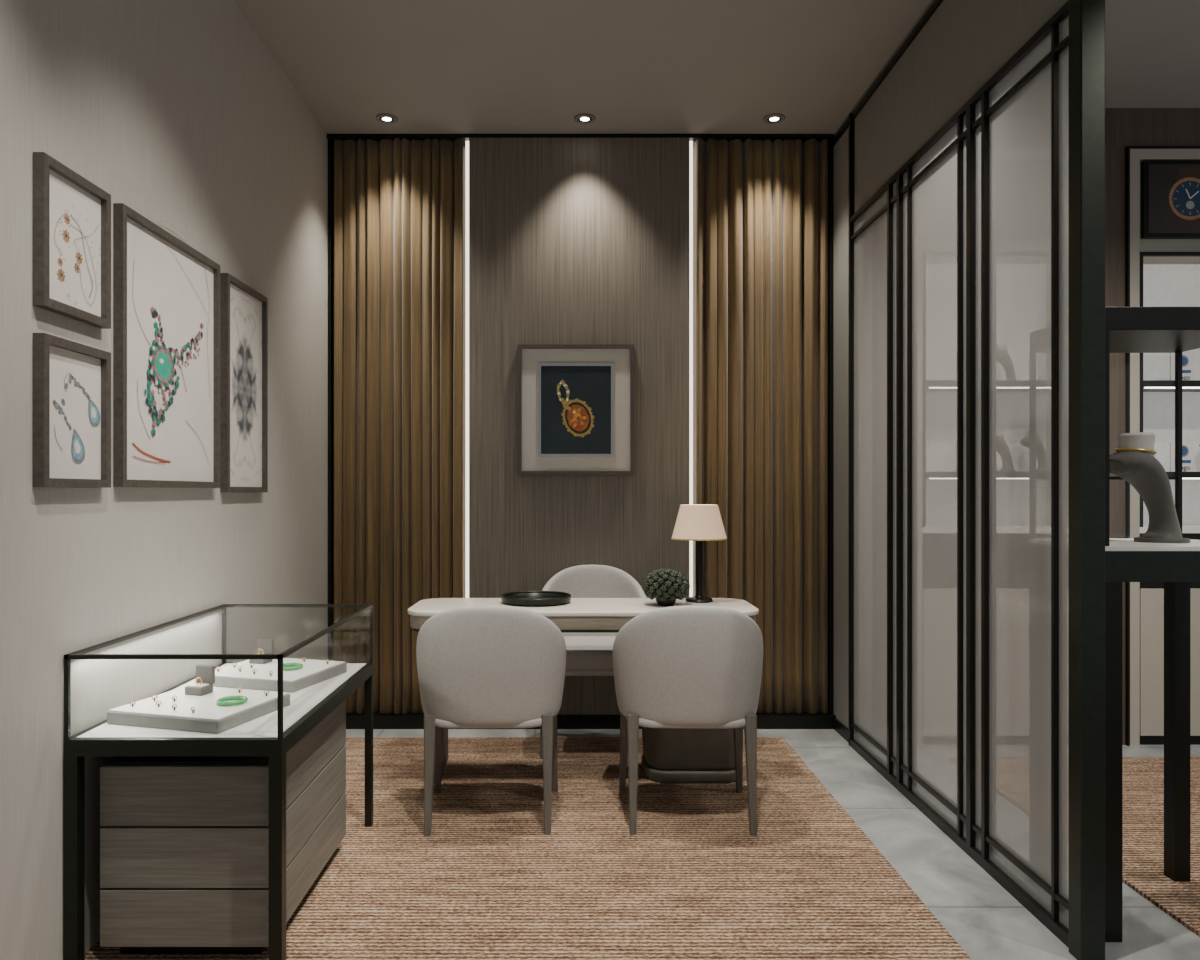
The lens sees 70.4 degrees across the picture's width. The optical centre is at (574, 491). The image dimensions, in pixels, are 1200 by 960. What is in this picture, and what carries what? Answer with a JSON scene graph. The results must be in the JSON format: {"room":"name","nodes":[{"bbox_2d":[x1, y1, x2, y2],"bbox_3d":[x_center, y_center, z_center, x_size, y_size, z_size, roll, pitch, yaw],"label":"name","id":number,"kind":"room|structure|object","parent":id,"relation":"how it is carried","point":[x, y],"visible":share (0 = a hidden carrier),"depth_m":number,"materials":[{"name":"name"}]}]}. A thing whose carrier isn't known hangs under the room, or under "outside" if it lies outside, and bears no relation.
{"room":"jewelry store","nodes":[
{"label":"jewelry store","id":0,"kind":"room"},
{"bbox_2d":[0,0,327,959],"bbox_3d":[-1.365,-0.324,1.760,0.100,3.147,5.920,0,0,0],"label":"wall","id":1,"kind":"structure","parent":0,"point":[179,111],"depth_m":2.53,"materials":[{"name":"beige paint"}]},
{"bbox_2d":[33,152,110,328],"bbox_3d":[-1.300,-0.638,2.209,0.027,0.371,0.298,0,0,0],"label":"picture","id":2,"kind":"object","parent":1,"relation":"attached to","point":[72,214],"visible":1,"depth_m":2.19,"materials":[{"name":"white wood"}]},
{"bbox_2d":[55,210,100,304],"bbox_3d":[-1.301,-0.607,2.228,0.003,0.270,0.207,0,0,0],"label":"print","id":3,"kind":"object","parent":2,"relation":"on","point":[77,232],"depth_m":2.23,"materials":[{"name":"white paper"}]},
{"bbox_2d":[33,333,110,487],"bbox_3d":[-1.300,-0.199,2.209,0.027,0.374,0.298,0,0,0],"label":"picture","id":4,"kind":"object","parent":1,"relation":"attached to","point":[72,380],"visible":1,"depth_m":2.19,"materials":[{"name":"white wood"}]},
{"bbox_2d":[53,373,99,463],"bbox_3d":[-1.302,-0.190,2.226,0.001,0.234,0.213,0,0,0],"label":"print","id":5,"kind":"object","parent":4,"relation":"attached to","point":[76,396],"depth_m":2.22,"materials":[{"name":"paper"}]},
{"bbox_2d":[113,203,219,487],"bbox_3d":[-1.300,-0.439,2.752,0.027,0.849,0.665,0,0,0],"label":"framed picture","id":6,"kind":"object","parent":1,"relation":"attached to","point":[166,292],"visible":1,"depth_m":2.68,"materials":[{"name":"white paper"}]},
{"bbox_2d":[133,221,210,464],"bbox_3d":[-1.300,-0.477,2.767,0.004,0.772,0.537,0,0,0],"label":"print","id":7,"kind":"object","parent":6,"relation":"attached to","point":[172,279],"depth_m":2.73,"materials":[{"name":"white paper"}]},
{"bbox_2d":[220,273,267,492],"bbox_3d":[-1.300,-0.405,3.355,0.027,0.814,0.410,0,0,0],"label":"print","id":8,"kind":"object","parent":1,"relation":"attached to","point":[243,310],"visible":1,"depth_m":3.33,"materials":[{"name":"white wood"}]},
{"bbox_2d":[328,140,333,660],"bbox_3d":[-1.306,-0.349,4.570,0.018,3.048,0.100,0,0,0],"label":"trim","id":9,"kind":"structure","parent":1,"relation":"attached to","point":[330,143],"depth_m":4.52,"materials":[{"name":"black metal"}]},
{"bbox_2d":[463,147,694,597],"bbox_3d":[0.080,-0.324,4.670,2.790,3.147,0.100,0,0,0],"label":"wall","id":10,"kind":"structure","parent":0,"point":[464,148],"depth_m":4.62,"materials":[{"name":"grey paper"}]},
{"bbox_2d":[333,138,462,713],"bbox_3d":[-0.943,-0.348,4.536,0.697,3.046,0.088,0,0,0],"label":"curtain","id":11,"kind":"object","parent":10,"relation":"hanging from","point":[398,204],"visible":0.84,"depth_m":4.52,"materials":[{"name":"brown fabric"}]},
{"bbox_2d":[469,138,688,714],"bbox_3d":[0.022,-0.347,4.545,1.165,3.051,0.110,0,0,0],"label":"wood wall panel","id":12,"kind":"object","parent":10,"relation":"attached to","point":[572,240],"visible":0.59,"depth_m":4.49,"materials":[{"name":"beige wood"}]},
{"bbox_2d":[466,141,468,597],"bbox_3d":[-0.573,-0.347,4.567,0.022,3.051,0.065,0,0,0],"label":"led strip","id":13,"kind":"object","parent":12,"relation":"attached to","point":[467,142],"visible":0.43,"depth_m":4.54,"materials":[{"name":"white plastic"}]},
{"bbox_2d":[518,344,633,474],"bbox_3d":[0.005,-0.432,4.474,0.611,0.685,0.030,0,0,0],"label":"picture","id":14,"kind":"object","parent":12,"relation":"attached to","point":[576,401],"visible":1,"depth_m":4.47,"materials":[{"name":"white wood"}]},
{"bbox_2d":[541,366,610,453],"bbox_3d":[0.005,-0.432,4.475,0.368,0.463,0.002,0,0,0],"label":"print","id":15,"kind":"object","parent":14,"relation":"on","point":[576,400],"depth_m":4.47},
{"bbox_2d":[557,380,594,436],"bbox_3d":[0.003,-0.439,4.473,0.200,0.302,0.001,0,0,0],"label":"art","id":16,"kind":"object","parent":14,"relation":"attached to","point":[575,398],"depth_m":4.47,"materials":[{"name":"gold paper"}]},
{"bbox_2d":[689,141,692,596],"bbox_3d":[0.618,-0.347,4.567,0.022,3.051,0.065,0,0,0],"label":"led strip","id":17,"kind":"object","parent":12,"relation":"attached to","point":[690,142],"visible":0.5,"depth_m":4.54,"materials":[{"name":"white plastic"}]},
{"bbox_2d":[327,134,834,146],"bbox_3d":[0.030,-1.886,4.560,2.690,0.022,0.120,0,0,0],"label":"trim","id":18,"kind":"structure","parent":10,"relation":"attached to","point":[377,137],"depth_m":4.50,"materials":[{"name":"black metal"}]},
{"bbox_2d":[346,711,835,728],"bbox_3d":[0.030,1.215,4.550,2.690,0.070,0.140,0,0,0],"label":"baseboard","id":19,"kind":"structure","parent":10,"relation":"attached to","point":[804,720],"depth_m":4.48,"materials":[{"name":"black wood"}]},
{"bbox_2d":[694,138,827,713],"bbox_3d":[0.994,-0.348,4.537,0.709,3.046,0.083,0,0,0],"label":"curtain","id":20,"kind":"object","parent":10,"relation":"hanging from","point":[761,207],"visible":0.89,"depth_m":4.51,"materials":[{"name":"brown fabric"}]},
{"bbox_2d":[828,140,833,712],"bbox_3d":[1.364,-0.349,4.570,0.022,3.048,0.100,0,0,0],"label":"trim","id":21,"kind":"structure","parent":10,"relation":"attached to","point":[830,149],"depth_m":4.52,"materials":[{"name":"black metal"}]},
{"bbox_2d":[234,0,1199,133],"bbox_3d":[1.393,-1.947,1.760,5.615,0.100,5.920,0,0,0],"label":"ceiling","id":22,"kind":"structure","parent":0,"point":[436,66],"depth_m":3.74,"materials":[{"name":"paint"}]},
{"bbox_2d":[376,113,397,123],"bbox_3d":[-0.954,-1.891,4.310,0.108,0.011,0.108,0,0,0],"label":"recessed light","id":23,"kind":"object","parent":22,"relation":"in","point":[384,118],"visible":1,"depth_m":4.30,"materials":[{"name":"black metal"}]},
{"bbox_2d":[574,113,595,123],"bbox_3d":[0.050,-1.891,4.310,0.108,0.011,0.108,0,0,0],"label":"recessed light","id":24,"kind":"object","parent":22,"relation":"in","point":[584,118],"visible":1,"depth_m":4.30,"materials":[{"name":"black metal"}]},
{"bbox_2d":[763,113,784,123],"bbox_3d":[1.010,-1.891,4.310,0.108,0.011,0.108,0,0,0],"label":"recessed light","id":25,"kind":"object","parent":22,"relation":"in","point":[775,118],"visible":1,"depth_m":4.30,"materials":[{"name":"black metal"}]},
{"bbox_2d":[346,729,1199,959],"bbox_3d":[1.393,1.282,1.760,5.615,0.135,5.920,0,0,0],"label":"floor","id":26,"kind":"structure","parent":0,"point":[987,922],"depth_m":2.93,"materials":[{"name":"grey tile"}]},
{"bbox_2d":[85,737,971,959],"bbox_3d":[-0.132,1.244,2.445,2.363,0.012,3.690,0,0,0],"label":"woven rug","id":27,"kind":"object","parent":26,"relation":"on","point":[487,882],"visible":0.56,"depth_m":2.74,"materials":[{"name":"carpet"}]},
{"bbox_2d":[64,604,372,959],"bbox_3d":[-1.032,0.828,2.675,0.559,0.820,0.990,0,0,0],"label":"display case","id":28,"kind":"object","parent":27,"relation":"on","point":[210,843],"visible":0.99,"depth_m":2.23,"materials":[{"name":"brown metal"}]},
{"bbox_2d":[107,665,289,733],"bbox_3d":[-1.065,0.577,2.430,0.360,0.116,0.320,0,0,16],"label":"tray","id":29,"kind":"object","parent":28,"relation":"on","point":[200,706],"visible":1,"depth_m":2.35,"materials":[{"name":"grey fabric"}]},
{"bbox_2d":[213,638,346,692],"bbox_3d":[-1.020,0.577,2.890,0.360,0.116,0.320,0,0,16],"label":"tray","id":30,"kind":"object","parent":28,"relation":"on","point":[254,674],"visible":0.91,"depth_m":2.83,"materials":[{"name":"grey fabric"}]},
{"bbox_2d":[416,605,565,835],"bbox_3d":[-0.319,0.820,3.267,0.572,0.835,0.536,0,0,-1],"label":"upholstered armchair","id":31,"kind":"object","parent":27,"relation":"on","point":[485,666],"visible":1,"depth_m":3.06,"materials":[{"name":"light grey fabric"},{"name":"taupe wood"}]},
{"bbox_2d":[408,598,758,783],"bbox_3d":[0.035,0.868,3.765,1.500,0.740,0.470,0,0,0],"label":"desk","id":32,"kind":"object","parent":27,"relation":"on","point":[671,755],"visible":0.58,"depth_m":3.62,"materials":[{"name":"beige wood"}]},
{"bbox_2d":[501,591,570,606],"bbox_3d":[-0.175,0.480,3.830,0.318,0.036,0.318,0,0,0],"label":"tray","id":33,"kind":"object","parent":32,"relation":"on","point":[518,598],"visible":1,"depth_m":3.76,"materials":[{"name":"metal"}]},
{"bbox_2d":[642,568,689,605],"bbox_3d":[0.400,0.417,3.740,0.211,0.162,0.211,0,0,-8],"label":"succulent plant","id":34,"kind":"object","parent":32,"relation":"on","point":[669,585],"visible":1,"depth_m":3.67,"materials":[{"name":"green plant"}]},
{"bbox_2d":[671,504,726,602],"bbox_3d":[0.565,0.278,3.870,0.253,0.440,0.253,0,0,0],"label":"table lamp","id":35,"kind":"object","parent":32,"relation":"on","point":[698,523],"visible":1,"depth_m":3.79,"materials":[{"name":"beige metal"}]},
{"bbox_2d":[540,565,646,758],"bbox_3d":[0.090,0.809,4.209,0.572,0.857,0.538,0,0,0],"label":"upholstered armchair","id":36,"kind":"object","parent":27,"relation":"on","point":[587,654],"visible":0.25,"depth_m":4.36,"materials":[{"name":"beige fabric"}]},
{"bbox_2d":[613,605,762,835],"bbox_3d":[0.431,0.820,3.267,0.572,0.835,0.536,0,0,1],"label":"upholstered armchair","id":37,"kind":"object","parent":27,"relation":"on","point":[692,666],"visible":1,"depth_m":3.06,"materials":[{"name":"beige fabric"}]},
{"bbox_2d":[887,185,895,773],"bbox_3d":[1.375,-0.055,3.675,0.044,2.540,0.022,0,0,0],"label":"stile","id":38,"kind":"object","parent":26,"relation":"on","point":[891,189],"visible":0.64,"depth_m":3.66,"materials":[{"name":"black metal"}]},
{"bbox_2d":[896,175,906,782],"bbox_3d":[1.375,-0.055,3.565,0.044,2.540,0.028,0,0,0],"label":"stile","id":39,"kind":"object","parent":26,"relation":"on","point":[901,180],"visible":0.79,"depth_m":3.55,"materials":[{"name":"black metal"}]},
{"bbox_2d":[907,166,917,790],"bbox_3d":[1.375,-0.055,3.465,0.036,2.540,0.016,0,0,0],"label":"stile","id":40,"kind":"object","parent":26,"relation":"on","point":[912,171],"visible":1,"depth_m":3.46,"materials":[{"name":"black metal"}]},
{"bbox_2d":[957,117,965,835],"bbox_3d":[1.375,-0.055,3.010,0.036,2.540,0.016,0,0,0],"label":"stile","id":41,"kind":"object","parent":26,"relation":"on","point":[961,121],"visible":0.64,"depth_m":3.00,"materials":[{"name":"black metal"}]},
{"bbox_2d":[966,105,980,846],"bbox_3d":[1.375,-0.055,2.925,0.044,2.540,0.030,0,0,0],"label":"stile","id":42,"kind":"object","parent":26,"relation":"on","point":[973,112],"visible":0.86,"depth_m":2.91,"materials":[{"name":"black metal"}]},
{"bbox_2d":[851,723,1068,910],"bbox_3d":[1.375,1.144,3.255,0.034,0.016,1.890,0,0,0],"label":"rail","id":43,"kind":"object","parent":42,"relation":"attached to","point":[997,843],"visible":0.64,"depth_m":2.81,"materials":[{"name":"black metal"}]},
{"bbox_2d":[981,92,995,858],"bbox_3d":[1.375,-0.055,2.825,0.040,2.540,0.022,0,0,0],"label":"stile","id":44,"kind":"object","parent":26,"relation":"on","point":[988,124],"visible":1,"depth_m":2.81,"materials":[{"name":"black metal"}]},
{"bbox_2d":[918,146,1068,745],"bbox_3d":[2.080,-0.226,4.311,0.860,2.952,0.259,0,0,0],"label":"display shelf","id":45,"kind":"object","parent":26,"relation":"on","point":[1023,173],"visible":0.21,"depth_m":4.19,"materials":[{"name":"glass"}]},
{"bbox_2d":[956,442,956,471],"bbox_3d":[1.970,-0.175,4.254,0.120,0.150,0.010,0,0,0],"label":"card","id":46,"kind":"object","parent":45,"relation":"on","point":[956,442],"visible":0.02,"depth_m":4.25,"materials":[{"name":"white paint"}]},
{"bbox_2d":[996,429,1016,471],"bbox_3d":[2.162,-0.204,4.310,0.148,0.222,0.108,0,0,0],"label":"bust","id":47,"kind":"object","parent":45,"relation":"on","point":[1002,448],"visible":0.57,"depth_m":4.28,"materials":[{"name":"grey fabric"}]},
{"bbox_2d":[996,344,1016,379],"bbox_3d":[2.182,-0.645,4.310,0.134,0.202,0.098,0,0,0],"label":"bust","id":48,"kind":"object","parent":45,"relation":"on","point":[1002,357],"visible":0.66,"depth_m":4.28,"materials":[{"name":"grey fabric"}]},
{"bbox_2d":[1020,429,1050,471],"bbox_3d":[2.342,-0.204,4.310,0.148,0.222,0.108,0,0,0],"label":"bust","id":49,"kind":"object","parent":45,"relation":"on","point":[1043,466],"visible":0.62,"depth_m":4.28,"materials":[{"name":"grey fabric"}]},
{"bbox_2d":[1051,24,1066,920],"bbox_3d":[1.375,-0.055,2.415,0.036,2.540,0.014,0,0,0],"label":"stile","id":50,"kind":"object","parent":26,"relation":"on","point":[1058,31],"visible":1,"depth_m":2.41,"materials":[{"name":"black metal"}]},
{"bbox_2d":[951,757,1199,936],"bbox_3d":[2.877,1.244,2.285,2.245,0.012,3.370,0,0,0],"label":"woven rug","id":51,"kind":"object","parent":26,"relation":"on","point":[1142,777],"visible":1,"depth_m":3.15,"materials":[{"name":"carpet"}]},
{"bbox_2d":[1069,0,1104,959],"bbox_3d":[1.373,-0.324,2.280,0.065,3.147,0.060,0,0,0],"label":"end post","id":52,"kind":"object","parent":26,"relation":"on","point":[1086,17],"visible":1,"depth_m":2.25,"materials":[{"name":"black metal"}]},
{"bbox_2d":[850,0,1068,239],"bbox_3d":[1.375,-1.294,3.255,0.044,0.108,1.890,0,0,0],"label":"rail","id":53,"kind":"object","parent":52,"relation":"attached to","point":[1041,38],"depth_m":2.85,"materials":[{"name":"black metal"}]},
{"bbox_2d":[1029,307,1199,941],"bbox_3d":[1.712,0.367,2.555,0.485,1.765,0.390,0,0,0],"label":"display case","id":54,"kind":"object","parent":26,"relation":"on","point":[1176,330],"visible":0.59,"depth_m":2.70,"materials":[{"name":"black metal"}]},
{"bbox_2d":[1109,432,1189,542],"bbox_3d":[1.718,-0.008,2.550,0.224,0.337,0.163,0,0,0],"label":"bust","id":55,"kind":"object","parent":54,"relation":"on","point":[1134,460],"visible":0.96,"depth_m":2.51,"materials":[{"name":"grey fabric"}]},
{"bbox_2d":[1125,146,1199,745],"bbox_3d":[3.125,-0.226,4.311,0.810,2.952,0.259,0,0,0],"label":"display shelf","id":56,"kind":"object","parent":26,"relation":"on","point":[1162,183],"visible":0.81,"depth_m":4.19,"materials":[{"name":"beige paint"}]},
{"bbox_2d":[1148,164,1199,232],"bbox_3d":[3.125,-1.445,4.189,0.600,0.340,0.004,0,0,0],"label":"print","id":57,"kind":"object","parent":56,"relation":"attached to","point":[1173,189],"depth_m":4.19},
{"bbox_2d":[1170,442,1194,471],"bbox_3d":[3.040,-0.175,4.254,0.120,0.150,0.010,0,0,0],"label":"card","id":58,"kind":"object","parent":56,"relation":"on","point":[1188,448],"visible":0.83,"depth_m":4.25,"materials":[{"name":"white paper"}]},
{"bbox_2d":[1182,445,1190,462],"bbox_3d":[3.045,-0.190,4.250,0.070,0.090,0.001,0,0,0],"label":"art","id":59,"kind":"object","parent":58,"relation":"attached to","point":[1186,449],"depth_m":4.25,"materials":[{"name":"blue"}]},
{"bbox_2d":[1170,352,1194,379],"bbox_3d":[3.040,-0.625,4.254,0.120,0.150,0.010,0,0,0],"label":"card","id":60,"kind":"object","parent":56,"relation":"on","point":[1188,358],"visible":0.66,"depth_m":4.25,"materials":[{"name":"white paper"}]},
{"bbox_2d":[1182,355,1190,372],"bbox_3d":[3.045,-0.640,4.250,0.070,0.090,0.001,0,0,0],"label":"art","id":61,"kind":"object","parent":60,"relation":"attached to","point":[1186,359],"depth_m":4.25,"materials":[{"name":"blue paper"}]},
{"bbox_2d":[1169,167,1199,230],"bbox_3d":[3.030,-1.445,4.186,0.210,0.315,0.001,0,0,0],"label":"art","id":62,"kind":"object","parent":56,"relation":"attached to","point":[1184,182],"depth_m":4.19,"materials":[{"name":"gold paper"}]},
{"bbox_2d":[833,109,872,744],"bbox_3d":[1.425,-0.324,4.412,0.100,3.147,0.415,0,0,0],"label":"corner section","id":63,"kind":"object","parent":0,"point":[841,148],"visible":0.5,"depth_m":4.29,"materials":[{"name":"grey paint"}]},
{"bbox_2d":[834,718,848,742],"bbox_3d":[1.369,1.220,4.351,0.012,0.060,0.253,0,0,0],"label":"baseboard","id":64,"kind":"structure","parent":63,"relation":"attached to","point":[841,729],"depth_m":4.35,"materials":[{"name":"black metal"}]},
{"bbox_2d":[853,0,1068,218],"bbox_3d":[1.405,-1.623,3.257,0.060,0.547,1.895,0,0,0],"label":"wall","id":65,"kind":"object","parent":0,"point":[963,44],"visible":0.75,"depth_m":3.25,"materials":[{"name":"grey paint"}]},
{"bbox_2d":[849,108,1199,745],"bbox_3d":[2.776,-0.324,4.340,2.847,3.147,0.320,0,0,0],"label":"wall","id":66,"kind":"structure","parent":0,"point":[1124,127],"depth_m":4.20,"materials":[{"name":"grey paint"}]},
{"bbox_2d":[831,0,942,146],"bbox_3d":[1.369,-1.850,3.465,0.012,0.030,2.309,0,0,0],"label":"trim","id":67,"kind":"structure","parent":66,"relation":"attached to","point":[936,3],"depth_m":3.67,"materials":[{"name":"black metal"}]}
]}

